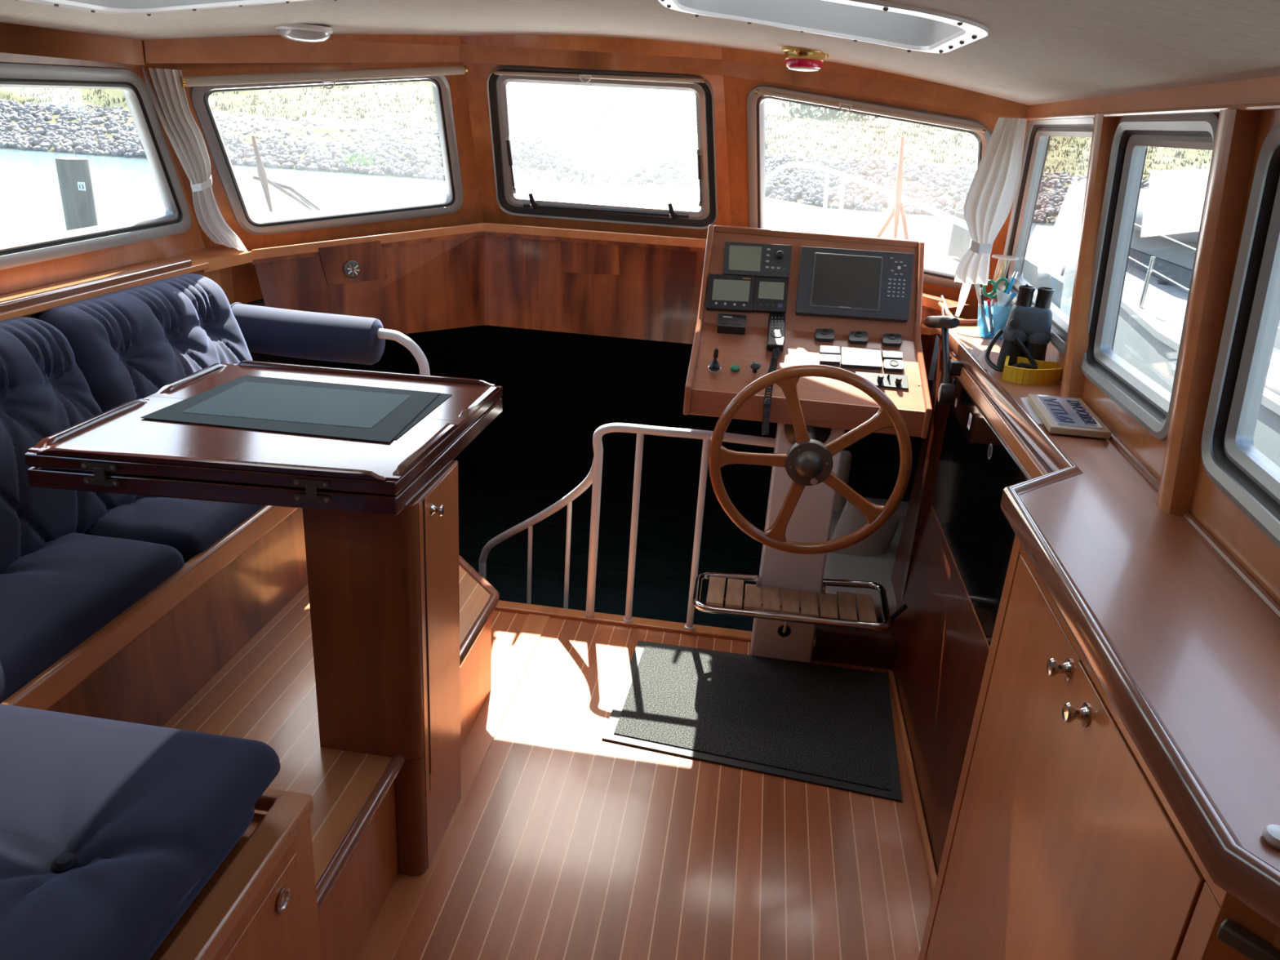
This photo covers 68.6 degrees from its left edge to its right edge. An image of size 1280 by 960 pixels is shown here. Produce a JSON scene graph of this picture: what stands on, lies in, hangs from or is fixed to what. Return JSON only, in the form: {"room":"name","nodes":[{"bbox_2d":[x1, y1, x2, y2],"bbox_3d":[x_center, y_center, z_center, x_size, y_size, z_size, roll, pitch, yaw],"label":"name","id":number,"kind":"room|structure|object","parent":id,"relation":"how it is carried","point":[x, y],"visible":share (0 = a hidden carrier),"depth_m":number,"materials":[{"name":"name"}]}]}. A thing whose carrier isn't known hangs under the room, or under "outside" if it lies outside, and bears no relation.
{"room":"control cabin","nodes":[
{"label":"control cabin","id":0,"kind":"room"},
{"bbox_2d":[0,52,234,304],"bbox_3d":[-1.804,-0.049,1.336,0.159,1.656,4.420,6,21,6],"label":"wall","id":1,"kind":"structure","parent":0,"point":[23,277],"depth_m":2.74,"materials":[{"name":"brown wood"}]},
{"bbox_2d":[0,22,145,65],"bbox_3d":[-1.717,-0.575,0.934,0.022,0.097,3.870,6,21,6],"label":"trim","id":2,"kind":"structure","parent":1,"relation":"attached to","point":[15,38],"depth_m":2.44,"materials":[{"name":"brown wood"}]},
{"bbox_2d":[0,62,191,270],"bbox_3d":[-1.565,-0.883,2.601,0.102,0.501,1.028,6,21,6],"label":"window","id":3,"kind":"structure","parent":1,"relation":"in","point":[176,220],"depth_m":2.71,"materials":[{"name":"silver metal"}]},
{"bbox_2d":[0,258,208,320],"bbox_3d":[-1.742,-0.015,1.216,0.149,0.044,3.970,6,21,6],"label":"shelf","id":4,"kind":"object","parent":1,"relation":"on","point":[41,299],"visible":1,"depth_m":2.56,"materials":[{"name":"brown wood"}]},
{"bbox_2d":[149,788,321,959],"bbox_3d":[-1.265,1.034,1.006,1.209,0.630,1.590,6,21,6],"label":"bench","id":5,"kind":"object","parent":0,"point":[260,903],"visible":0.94,"depth_m":1.45,"materials":[{"name":"brown wood"}]},
{"bbox_2d":[0,703,280,959],"bbox_3d":[-1.219,0.594,1.122,1.172,0.169,1.028,6,21,6],"label":"cushion","id":6,"kind":"object","parent":5,"relation":"on","point":[110,830],"visible":1,"depth_m":1.31,"materials":[{"name":"blue fabric"}]},
{"bbox_2d":[251,135,322,212],"bbox_3d":[-1.410,-1.217,3.777,0.072,0.314,0.301,18,26,33],"label":"windscreen wiper","id":7,"kind":"object","parent":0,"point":[262,178],"visible":0.89,"depth_m":3.70,"materials":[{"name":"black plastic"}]},
{"bbox_2d":[142,34,483,303],"bbox_3d":[-1.109,-1.132,3.358,1.397,1.065,0.526,-14,27,-37],"label":"wall","id":8,"kind":"structure","parent":0,"point":[246,287],"depth_m":3.39,"materials":[{"name":"brown wood"}]},
{"bbox_2d":[142,66,248,252],"bbox_3d":[-1.405,-0.999,2.990,0.127,0.563,0.289,8,22,11],"label":"curtain","id":9,"kind":"object","parent":8,"relation":"hanging from","point":[171,106],"visible":1,"depth_m":2.95,"materials":[{"name":"white fabric"}]},
{"bbox_2d":[142,35,459,63],"bbox_3d":[-1.043,-1.402,3.012,1.018,0.195,0.022,-13,27,-36],"label":"trim","id":10,"kind":"structure","parent":8,"relation":"attached to","point":[236,49],"depth_m":2.95,"materials":[{"name":"brown wood"}]},
{"bbox_2d":[190,75,463,235],"bbox_3d":[-1.053,-1.164,3.328,1.027,0.592,0.274,-12,26,-35],"label":"window","id":11,"kind":"structure","parent":8,"relation":"in","point":[452,202],"depth_m":3.39,"materials":[{"name":"silver metal"}]},
{"bbox_2d":[179,65,467,88],"bbox_3d":[-0.996,-1.322,3.063,0.942,0.133,0.032,-12,26,-35],"label":"roller blind","id":12,"kind":"object","parent":11,"relation":"attached to","point":[323,76],"visible":1,"depth_m":3.03,"materials":[{"name":"beige fabric"}]},
{"bbox_2d":[343,260,360,278],"bbox_3d":[-1.074,-0.787,3.505,0.066,0.066,0.017,-14,27,-37],"label":"air vent","id":13,"kind":"object","parent":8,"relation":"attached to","point":[352,268],"visible":1,"depth_m":3.50,"materials":[{"name":"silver metal"}]},
{"bbox_2d":[318,240,387,284],"bbox_3d":[-1.073,-0.815,3.512,0.266,0.156,0.008,-14,27,-37],"label":"trim","id":14,"kind":"structure","parent":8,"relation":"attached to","point":[369,255],"depth_m":3.51,"materials":[{"name":"brown wood"}]},
{"bbox_2d":[250,339,399,373],"bbox_3d":[-1.937,0.531,2.808,0.100,1.870,6.500,6,21,6],"label":"wall","id":15,"kind":"structure","parent":0,"point":[389,362],"depth_m":5.07,"materials":[{"name":"black"}]},
{"bbox_2d":[162,564,489,883],"bbox_3d":[-1.317,0.764,1.672,1.410,0.040,4.400,6,21,6],"label":"floor","id":16,"kind":"structure","parent":0,"point":[265,693],"depth_m":2.21,"materials":[{"name":"brown wood"}]},
{"bbox_2d":[0,269,307,726],"bbox_3d":[-1.308,0.003,2.445,0.605,0.815,1.830,6,21,6],"label":"bench","id":17,"kind":"object","parent":16,"relation":"on","point":[144,665],"visible":0.2,"depth_m":2.20,"materials":[{"name":"brown wood"}]},
{"bbox_2d":[0,532,184,703],"bbox_3d":[-1.381,0.279,1.923,0.548,0.145,0.710,6,21,6],"label":"seat cushion","id":18,"kind":"object","parent":17,"relation":"on","point":[54,597],"visible":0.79,"depth_m":1.94,"materials":[{"name":"blue fabric"}]},
{"bbox_2d":[0,316,136,574],"bbox_3d":[-1.463,-0.054,2.076,0.278,0.487,0.705,6,21,6],"label":"cushion","id":19,"kind":"object","parent":18,"relation":"on","point":[44,393],"visible":0.67,"depth_m":2.16,"materials":[{"name":"blue fabric"}]},
{"bbox_2d":[83,494,264,563],"bbox_3d":[-1.262,-0.033,2.743,0.548,0.143,1.040,6,21,6],"label":"seat cushion","id":20,"kind":"object","parent":17,"relation":"on","point":[190,526],"visible":0.11,"depth_m":2.30,"materials":[{"name":"blue fabric"}]},
{"bbox_2d":[37,273,253,412],"bbox_3d":[-1.368,-0.304,2.731,0.278,0.487,0.700,6,21,6],"label":"cushion","id":21,"kind":"object","parent":20,"relation":"on","point":[127,344],"visible":0.42,"depth_m":2.58,"materials":[{"name":"blue fabric"}]},
{"bbox_2d":[318,614,491,959],"bbox_3d":[-0.700,1.048,1.518,0.386,0.298,4.067,4,21,0],"label":"wall","id":22,"kind":"structure","parent":0,"point":[346,917],"depth_m":2.06,"materials":[{"name":"brown wood"}]},
{"bbox_2d":[315,554,499,912],"bbox_3d":[-0.668,0.875,1.458,0.402,0.032,4.088,4,21,0],"label":"trim","id":23,"kind":"structure","parent":22,"relation":"attached to","point":[335,867],"depth_m":1.98,"materials":[{"name":"brown wood"}]},
{"bbox_2d":[377,328,430,375],"bbox_3d":[-1.039,-0.201,3.208,0.677,0.672,0.033,6,21,6],"label":"rail","id":24,"kind":"object","parent":23,"relation":"on","point":[386,334],"visible":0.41,"depth_m":3.06,"materials":[{"name":"silver metal"}]},
{"bbox_2d":[230,302,385,364],"bbox_3d":[-1.118,-0.476,3.114,0.528,0.187,0.160,6,21,6],"label":"cushion","id":25,"kind":"object","parent":24,"relation":"attached to","point":[297,334],"visible":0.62,"depth_m":3.05,"materials":[{"name":"blue fabric"}]},
{"bbox_2d":[355,613,549,959],"bbox_3d":[-0.638,1.203,1.540,0.075,0.004,4.030,6,21,6],"label":"trim","id":26,"kind":"structure","parent":22,"relation":"attached to","point":[384,937],"depth_m":2.60,"materials":[{"name":"brown wood"}]},
{"bbox_2d":[24,360,502,875],"bbox_3d":[-0.799,0.324,2.326,0.776,1.044,0.777,6,21,6],"label":"dining table","id":27,"kind":"object","parent":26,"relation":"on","point":[380,519],"visible":0.99,"depth_m":1.99,"materials":[{"name":"brown wood"}]},
{"bbox_2d":[393,393,452,439],"bbox_3d":[-0.772,-0.175,2.199,0.556,0.002,0.386,6,21,6],"label":"placemat","id":28,"kind":"object","parent":27,"relation":"on","point":[441,397],"visible":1,"depth_m":2.21,"materials":[{"name":"grey fabric"}]},
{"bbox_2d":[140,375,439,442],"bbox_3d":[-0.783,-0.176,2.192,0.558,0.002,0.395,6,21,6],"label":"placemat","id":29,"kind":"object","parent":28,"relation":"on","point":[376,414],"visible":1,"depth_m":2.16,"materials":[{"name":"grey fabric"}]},
{"bbox_2d":[0,147,1067,631],"bbox_3d":[1.215,-1.468,10.065,180.000,0.001,100.000,6,21,6],"label":"water","id":30,"kind":"object","parent":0,"point":[125,188],"depth_m":5.52,"materials":[{"name":"grey liquid"}]},
{"bbox_2d":[54,157,97,231],"bbox_3d":[-3.836,-0.872,6.709,0.227,2.708,0.191,6,21,6],"label":"mooring pile","id":31,"kind":"object","parent":30,"relation":"in","point":[74,178],"visible":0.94,"depth_m":6.23,"materials":[{"name":"grey wood"}]},
{"bbox_2d":[946,211,971,260],"bbox_3d":[2.829,-1.194,8.853,0.180,2.571,0.180,6,21,6],"label":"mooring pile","id":32,"kind":"object","parent":30,"relation":"in","point":[960,237],"visible":0.14,"depth_m":8.41,"materials":[{"name":"white"}]},
{"bbox_2d":[1022,218,1079,307],"bbox_3d":[7.704,-3.741,15.071,2.990,1.388,7.670,6,21,6],"label":"motorboat","id":33,"kind":"object","parent":30,"relation":"on","point":[1046,255],"visible":0.22,"depth_m":14.92,"materials":[{"name":"grey"}]},
{"bbox_2d":[1060,184,1279,467],"bbox_3d":[4.191,0.286,3.277,3.530,2.245,15.000,6,21,6],"label":"sailboat","id":34,"kind":"object","parent":30,"relation":"on","point":[1157,283],"visible":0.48,"depth_m":5.98,"materials":[{"name":"grey"}]},
{"bbox_2d":[244,298,939,388],"bbox_3d":[-0.021,-0.802,4.369,3.080,0.030,2.150,6,21,6],"label":"wall","id":35,"kind":"structure","parent":0,"point":[260,302],"depth_m":3.77,"materials":[{"name":"black wood"}]},
{"bbox_2d":[459,34,731,239],"bbox_3d":[-0.139,-1.272,3.555,1.049,0.841,0.542,6,21,6],"label":"wall","id":36,"kind":"structure","parent":0,"point":[476,78],"depth_m":3.44,"materials":[{"name":"brown wood"}]},
{"bbox_2d":[560,241,620,275],"bbox_3d":[-0.202,-0.909,3.796,0.253,0.152,0.006,6,21,6],"label":"trim","id":37,"kind":"structure","parent":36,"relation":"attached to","point":[576,257],"depth_m":3.80,"materials":[{"name":"brown wood"}]},
{"bbox_2d":[459,44,724,75],"bbox_3d":[-0.171,-1.493,3.248,0.930,0.137,0.022,6,21,6],"label":"trim","id":38,"kind":"structure","parent":36,"relation":"attached to","point":[468,53],"depth_m":3.25,"materials":[{"name":"brown wood"}]},
{"bbox_2d":[487,65,717,229],"bbox_3d":[-0.139,-1.250,3.546,0.893,0.566,0.370,6,21,6],"label":"window","id":39,"kind":"structure","parent":36,"relation":"in","point":[700,218],"depth_m":3.58,"materials":[{"name":"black metal"}]},
{"bbox_2d":[505,134,516,193],"bbox_3d":[-0.504,-1.232,3.662,0.017,0.223,0.136,6,21,5],"label":"stay","id":40,"kind":"object","parent":39,"relation":"attached to","point":[508,138],"visible":1,"depth_m":3.64,"materials":[{"name":"black metal"}]},
{"bbox_2d":[493,71,704,83],"bbox_3d":[-0.147,-1.405,3.276,0.747,0.038,0.016,6,21,7],"label":"roller blind","id":41,"kind":"object","parent":39,"relation":"attached to","point":[495,73],"visible":1,"depth_m":3.27,"materials":[{"name":"beige fabric"}]},
{"bbox_2d":[254,235,937,381],"bbox_3d":[-0.130,-0.666,3.546,2.393,0.404,0.740,6,21,6],"label":"wall","id":42,"kind":"structure","parent":0,"point":[515,282],"depth_m":3.82,"materials":[{"name":"brown wood"}]},
{"bbox_2d":[164,247,253,272],"bbox_3d":[-1.445,-0.756,3.201,0.175,0.039,0.330,6,21,6],"label":"shelf","id":43,"kind":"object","parent":42,"relation":"on","point":[218,258],"depth_m":3.16,"materials":[{"name":"brown wood"}]},
{"bbox_2d":[250,222,969,315],"bbox_3d":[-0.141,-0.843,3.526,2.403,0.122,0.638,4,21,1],"label":"trim","id":44,"kind":"structure","parent":42,"relation":"attached to","point":[297,249],"depth_m":3.72,"materials":[{"name":"brown wood"}]},
{"bbox_2d":[0,78,1212,224],"bbox_3d":[6.561,-16.980,45.062,80.000,4.644,43.600,6,21,6],"label":"riverbank","id":45,"kind":"structure","parent":0,"point":[384,90],"depth_m":33.37,"materials":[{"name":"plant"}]},
{"bbox_2d":[0,98,1207,225],"bbox_3d":[2.554,-9.524,29.143,57.354,1.523,4.312,5,21,4],"label":"rocky embankment","id":46,"kind":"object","parent":45,"relation":"on","point":[129,144],"visible":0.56,"depth_m":29.08,"materials":[{"name":"grey stone"}]},
{"bbox_2d":[1,81,1212,182],"bbox_3d":[3.270,-14.365,35.915,60.660,3.168,12.720,5,21,4],"label":"grass","id":47,"kind":"structure","parent":45,"relation":"on","point":[694,115],"depth_m":33.98,"materials":[{"name":"green plant"}]},
{"bbox_2d":[781,100,879,120],"bbox_3d":[10.848,-20.168,53.367,5.850,5.077,3.967,6,21,6],"label":"tree","id":48,"kind":"object","parent":45,"relation":"on","point":[810,113],"visible":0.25,"depth_m":52.51,"materials":[{"name":"green plant"}]},
{"bbox_2d":[0,0,1279,105],"bbox_3d":[-0.373,-0.621,1.085,2.689,0.152,4.666,6,21,6],"label":"ceiling","id":49,"kind":"structure","parent":0,"point":[1033,51],"depth_m":2.20,"materials":[{"name":"white paint"}]},
{"bbox_2d":[15,0,337,16],"bbox_3d":[-1.007,-1.089,1.957,0.620,0.199,0.670,6,21,6],"label":"ceiling hatch","id":50,"kind":"object","parent":49,"relation":"attached to","point":[108,6],"visible":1,"depth_m":2.25,"materials":[{"name":"white plastic"}]},
{"bbox_2d":[275,23,333,43],"bbox_3d":[-1.008,-1.339,2.814,0.168,0.045,0.168,6,21,6],"label":"ceiling lamp","id":51,"kind":"object","parent":49,"relation":"attached to","point":[302,33],"visible":0.94,"depth_m":2.76,"materials":[{"name":"white plastic"}]},
{"bbox_2d":[781,46,830,71],"bbox_3d":[0.488,-1.242,2.769,0.146,0.062,0.142,6,21,6],"label":"ceiling lamp","id":52,"kind":"object","parent":49,"relation":"attached to","point":[797,59],"visible":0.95,"depth_m":2.73,"materials":[{"name":"gold metal"}]},
{"bbox_2d":[657,0,989,53],"bbox_3d":[0.329,-0.958,1.812,0.620,0.189,0.670,6,21,6],"label":"ceiling hatch","id":53,"kind":"object","parent":49,"relation":"attached to","point":[908,28],"visible":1,"depth_m":2.08,"materials":[{"name":"white plastic"}]},
{"bbox_2d":[330,184,958,269],"bbox_3d":[0.173,-1.631,5.753,3.100,0.050,4.950,6,21,6],"label":"floor","id":54,"kind":"structure","parent":0,"point":[778,216],"depth_m":6.11,"materials":[{"name":"white"}]},
{"bbox_2d":[397,162,968,253],"bbox_3d":[0.409,-1.902,6.173,4.004,0.399,1.947,15,24,26],"label":"bow rail","id":55,"kind":"object","parent":54,"relation":"on","point":[891,193],"visible":0.68,"depth_m":5.94,"materials":[{"name":"white metal"}]},
{"bbox_2d":[391,609,933,959],"bbox_3d":[-0.305,1.260,1.514,1.850,0.040,4.030,6,21,6],"label":"floor","id":56,"kind":"structure","parent":0,"point":[566,842],"depth_m":2.36,"materials":[{"name":"brown wood"}]},
{"bbox_2d":[494,600,751,641],"bbox_3d":[0.020,0.546,3.400,1.750,0.074,0.055,6,21,6],"label":"trim","id":57,"kind":"structure","parent":56,"relation":"attached to","point":[503,606],"depth_m":3.38,"materials":[{"name":"brown wood"}]},
{"bbox_2d":[601,640,902,801],"bbox_3d":[0.358,0.721,2.928,0.886,0.008,0.661,6,21,6],"label":"door mat","id":58,"kind":"object","parent":56,"relation":"on","point":[829,726],"visible":1,"depth_m":2.90,"materials":[{"name":"grey carpet"}]},
{"bbox_2d":[683,224,932,662],"bbox_3d":[0.510,-0.059,3.066,0.742,1.382,0.756,6,21,6],"label":"console","id":59,"kind":"object","parent":56,"relation":"on","point":[853,304],"visible":0.95,"depth_m":3.06,"materials":[{"name":"brown wood"}]},
{"bbox_2d":[761,313,785,435],"bbox_3d":[0.423,-0.344,2.986,0.058,0.306,0.395,6,21,6],"label":"handset","id":60,"kind":"object","parent":59,"relation":"on","point":[776,322],"visible":0.93,"depth_m":2.99,"materials":[{"name":"black plastic"}]},
{"bbox_2d":[693,571,907,631],"bbox_3d":[0.525,0.379,3.081,0.693,0.055,0.329,6,21,6],"label":"footrest","id":61,"kind":"object","parent":59,"relation":"attached to","point":[828,610],"visible":1,"depth_m":3.02,"materials":[{"name":"brown wood"}]},
{"bbox_2d":[708,364,912,554],"bbox_3d":[0.470,-0.046,2.614,0.561,0.561,0.071,6,21,6],"label":"steering wheel","id":62,"kind":"object","parent":59,"relation":"attached to","point":[807,462],"visible":1,"depth_m":2.60,"materials":[{"name":"brown wood"}]},
{"bbox_2d":[819,354,839,364],"bbox_3d":[0.601,-0.381,2.969,0.064,0.029,0.041,6,21,6],"label":"switch","id":63,"kind":"object","parent":59,"relation":"attached to","point":[824,359],"depth_m":2.96,"materials":[{"name":"grey plastic"}]},
{"bbox_2d":[819,345,839,355],"bbox_3d":[0.607,-0.413,2.998,0.062,0.029,0.041,6,21,6],"label":"switch","id":64,"kind":"object","parent":59,"relation":"attached to","point":[824,349],"depth_m":2.99,"materials":[{"name":"grey plastic"}]},
{"bbox_2d":[881,349,902,360],"bbox_3d":[0.802,-0.396,2.982,0.062,0.030,0.042,6,21,6],"label":"switch","id":65,"kind":"object","parent":59,"relation":"attached to","point":[886,354],"depth_m":2.97,"materials":[{"name":"grey plastic"}]},
{"bbox_2d":[890,338,1053,875],"bbox_3d":[0.952,0.312,2.594,0.234,1.090,1.600,6,21,6],"label":"base cabinet","id":66,"kind":"object","parent":56,"relation":"on","point":[953,591],"visible":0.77,"depth_m":2.52,"materials":[{"name":"brown wood"}]},
{"bbox_2d":[918,534,1279,959],"bbox_3d":[0.691,0.806,1.292,0.331,1.088,1.209,6,21,6],"label":"base cabinet","id":67,"kind":"object","parent":56,"relation":"on","point":[1062,842],"visible":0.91,"depth_m":1.34,"materials":[{"name":"brown wood"}]},
{"bbox_2d":[935,323,1279,928],"bbox_3d":[0.721,0.231,1.202,0.311,0.047,4.356,7,22,8],"label":"countertop","id":68,"kind":"structure","parent":67,"relation":"on","point":[1183,642],"depth_m":1.26,"materials":[{"name":"laminate"}]},
{"bbox_2d":[923,315,964,404],"bbox_3d":[0.940,-0.408,2.905,0.072,0.242,0.475,6,21,6],"label":"lever","id":69,"kind":"object","parent":68,"relation":"attached to","point":[946,390],"visible":0.99,"depth_m":2.76,"materials":[{"name":"black plastic"}]},
{"bbox_2d":[937,301,987,325],"bbox_3d":[1.095,-0.567,3.190,0.128,0.059,0.125,-1,22,-12],"label":"wooden tray","id":70,"kind":"object","parent":68,"relation":"on","point":[962,322],"visible":0.56,"depth_m":3.15,"materials":[{"name":"brown wood"}]},
{"bbox_2d":[955,328,991,337],"bbox_3d":[1.075,-0.473,3.023,0.116,0.004,0.116,6,21,6],"label":"coaster","id":71,"kind":"object","parent":68,"relation":"on","point":[966,332],"visible":0.89,"depth_m":3.01,"materials":[{"name":"white paper"}]},
{"bbox_2d":[986,254,1008,322],"bbox_3d":[1.211,-0.642,3.167,0.086,0.229,0.092,6,21,6],"label":"oil lamp","id":72,"kind":"object","parent":68,"relation":"on","point":[1002,268],"visible":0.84,"depth_m":3.15,"materials":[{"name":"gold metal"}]},
{"bbox_2d":[984,284,1054,372],"bbox_3d":[1.034,-0.405,2.538,0.168,0.226,0.130,6,21,6],"label":"binoculars","id":73,"kind":"object","parent":68,"relation":"on","point":[1026,333],"visible":0.95,"depth_m":2.53,"materials":[{"name":"black plastic"}]},
{"bbox_2d":[1020,397,1043,424],"bbox_3d":[0.939,-0.166,2.218,0.046,0.001,0.252,8,22,10],"label":"leaflet","id":74,"kind":"object","parent":68,"relation":"on","point":[1033,415],"visible":0.31,"depth_m":2.20,"materials":[{"name":"white paper"}]},
{"bbox_2d":[1001,355,1062,384],"bbox_3d":[1.054,-0.294,2.511,0.152,0.040,0.188,13,23,22],"label":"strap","id":75,"kind":"object","parent":68,"relation":"on","point":[1046,372],"visible":0.85,"depth_m":2.45,"materials":[{"name":"yellow plastic"}]},
{"bbox_2d":[1026,393,1111,439],"bbox_3d":[0.978,-0.151,2.151,0.127,0.019,0.284,7,22,9],"label":"book","id":76,"kind":"object","parent":68,"relation":"on","point":[1065,415],"visible":1,"depth_m":2.10,"materials":[{"name":"beige"}]},
{"bbox_2d":[1262,824,1279,849],"bbox_3d":[0.596,0.332,0.872,0.028,0.012,0.028,6,21,6],"label":"stopper","id":77,"kind":"object","parent":68,"relation":"on","point":[1271,833],"visible":1,"depth_m":0.87,"materials":[{"name":"white plastic"}]},
{"bbox_3d":[1.124,-0.507,2.980,0.104,0.105,0.083,6,21,6],"label":"pot","id":78,"kind":"object","parent":68,"relation":"on","visible":0},
{"bbox_2d":[982,277,1008,330],"bbox_3d":[1.116,-0.555,2.973,0.081,0.178,0.013,6,21,6],"label":"scissors","id":79,"kind":"object","parent":78,"relation":"in","point":[995,285],"visible":0.92,"depth_m":2.95,"materials":[{"name":"green plastic"}]},
{"bbox_2d":[980,292,1017,334],"bbox_3d":[1.132,-0.526,2.961,0.087,0.142,0.014,6,21,6],"label":"ruler","id":80,"kind":"object","parent":78,"relation":"in","point":[1013,295],"visible":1,"depth_m":2.95,"materials":[{"name":"blue plastic"}]},
{"bbox_2d":[399,255,959,515],"bbox_3d":[0.056,-0.468,5.592,3.250,1.950,0.100,6,21,6],"label":"stairwell opening","id":81,"kind":"structure","parent":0,"point":[559,388],"depth_m":5.61,"materials":[{"name":"black"}]},
{"bbox_2d":[721,47,1030,319],"bbox_3d":[0.784,-0.995,3.321,1.050,1.071,0.693,11,23,18],"label":"wall","id":82,"kind":"structure","parent":0,"point":[736,90],"depth_m":3.27,"materials":[{"name":"brown wood"}]},
{"bbox_2d":[746,84,991,289],"bbox_3d":[0.789,-1.029,3.330,0.902,0.645,0.380,13,23,23],"label":"window","id":83,"kind":"structure","parent":82,"relation":"in","point":[934,274],"depth_m":3.28,"materials":[{"name":"silver metal"}]},
{"bbox_2d":[755,88,986,133],"bbox_3d":[0.734,-1.203,3.047,0.765,0.091,0.019,13,23,22],"label":"roller blind","id":84,"kind":"object","parent":83,"relation":"attached to","point":[840,105],"visible":1,"depth_m":3.04,"materials":[{"name":"beige fabric"}]},
{"bbox_2d":[723,60,1028,118],"bbox_3d":[0.735,-1.297,3.013,1.000,0.196,0.022,14,23,24],"label":"trim","id":85,"kind":"structure","parent":82,"relation":"attached to","point":[942,95],"depth_m":2.99,"materials":[{"name":"brown wood"}]},
{"bbox_2d":[875,136,909,239],"bbox_3d":[1.004,-1.118,3.614,0.131,0.386,0.065,6,21,6],"label":"windscreen wiper","id":86,"kind":"object","parent":82,"relation":"attached to","point":[898,208],"visible":0.92,"depth_m":3.62,"materials":[{"name":"brown"}]},
{"bbox_2d":[903,388,931,502],"bbox_3d":[1.193,0.869,2.479,0.070,1.870,6.500,6,21,6],"label":"wall","id":87,"kind":"structure","parent":0,"point":[917,441],"depth_m":5.34,"materials":[{"name":"black wood"}]},
{"bbox_2d":[900,354,951,600],"bbox_3d":[1.084,0.525,3.256,0.380,1.930,0.050,6,21,6],"label":"wall","id":88,"kind":"structure","parent":0,"point":[939,413],"depth_m":3.06,"materials":[{"name":"brown wood"}]},
{"bbox_2d":[888,671,937,895],"bbox_3d":[0.584,1.347,1.357,0.016,0.022,3.920,6,21,6],"label":"baseboard","id":89,"kind":"structure","parent":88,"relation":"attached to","point":[932,874],"depth_m":2.62,"materials":[{"name":"brown wood"}]},
{"bbox_2d":[994,109,1279,604],"bbox_3d":[0.909,-0.149,1.146,0.159,0.996,4.882,7,22,8],"label":"wall","id":90,"kind":"structure","parent":0,"point":[1242,539],"depth_m":1.53,"materials":[{"name":"brown wood"}]},
{"bbox_2d":[954,117,1026,316],"bbox_3d":[1.000,-0.742,2.736,0.121,0.587,0.278,6,21,6],"label":"curtain","id":91,"kind":"object","parent":90,"relation":"hanging from","point":[992,191],"visible":1,"depth_m":2.68,"materials":[{"name":"white fabric"}]},
{"bbox_2d":[999,117,1093,355],"bbox_3d":[1.187,-0.749,2.723,0.121,0.593,1.001,7,22,8],"label":"window","id":92,"kind":"structure","parent":90,"relation":"in","point":[1038,133],"depth_m":2.94,"materials":[{"name":"silver metal"}]},
{"bbox_2d":[1059,113,1119,399],"bbox_3d":[1.059,-0.496,2.212,0.120,0.692,0.069,6,21,6],"label":"trim","id":93,"kind":"structure","parent":90,"relation":"attached to","point":[1104,128],"depth_m":2.18,"materials":[{"name":"brown wood"}]},
{"bbox_2d":[1080,111,1219,440],"bbox_3d":[1.035,-0.429,1.900,0.121,0.583,0.637,7,22,8],"label":"window","id":94,"kind":"structure","parent":90,"relation":"in","point":[1148,403],"depth_m":2.05,"materials":[{"name":"silver metal"}]},
{"bbox_2d":[1024,102,1279,120],"bbox_3d":[0.813,-0.357,0.865,0.010,0.033,4.275,7,22,8],"label":"trim","id":95,"kind":"structure","parent":90,"relation":"attached to","point":[1273,105],"depth_m":1.67,"materials":[{"name":"brown wood"}]},
{"bbox_2d":[1026,75,1279,117],"bbox_3d":[0.828,-0.390,0.850,0.022,0.094,4.275,7,22,8],"label":"trim","id":96,"kind":"structure","parent":90,"relation":"attached to","point":[1262,90],"depth_m":1.68,"materials":[{"name":"brown wood"}]},
{"bbox_2d":[1156,109,1261,516],"bbox_3d":[0.940,-0.247,1.560,0.125,0.690,0.067,10,22,16],"label":"wooden post","id":97,"kind":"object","parent":90,"relation":"attached to","point":[1237,129],"depth_m":1.52,"materials":[{"name":"brown wood"}]},
{"bbox_2d":[1200,122,1279,548],"bbox_3d":[0.885,-0.114,1.085,0.122,0.586,0.892,7,22,8],"label":"window","id":98,"kind":"structure","parent":90,"relation":"in","point":[1231,460],"depth_m":1.44,"materials":[{"name":"silver metal"}]},
{"bbox_3d":[-0.439,1.591,2.994,3.250,0.050,6.500,6,21,6],"label":"floor","id":99,"kind":"structure","parent":0,"visible":0},
{"bbox_2d":[479,422,775,630],"bbox_3d":[-0.185,0.497,3.554,1.277,1.609,0.268,15,24,27],"label":"stair handrail","id":100,"kind":"object","parent":99,"relation":"on","point":[594,476],"visible":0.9,"depth_m":3.26,"materials":[{"name":"silver metal"}]},
{"bbox_2d":[812,497,908,670],"bbox_3d":[0.956,0.749,3.905,0.600,1.025,1.240,6,21,6],"label":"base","id":101,"kind":"object","parent":99,"relation":"on","point":[839,645],"visible":0.15,"depth_m":3.30,"materials":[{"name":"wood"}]},
{"bbox_2d":[833,449,851,511],"bbox_3d":[0.813,0.001,3.933,0.120,0.256,0.094,6,21,6],"label":"cushion","id":102,"kind":"object","parent":101,"relation":"on","point":[845,464],"visible":0.37,"depth_m":3.90,"materials":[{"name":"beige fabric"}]},
{"bbox_2d":[830,500,899,555],"bbox_3d":[0.877,0.217,3.681,0.274,0.304,0.136,6,21,6],"label":"cushion","id":103,"kind":"object","parent":101,"relation":"on","point":[851,519],"visible":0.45,"depth_m":3.64,"materials":[{"name":"beige fabric"}]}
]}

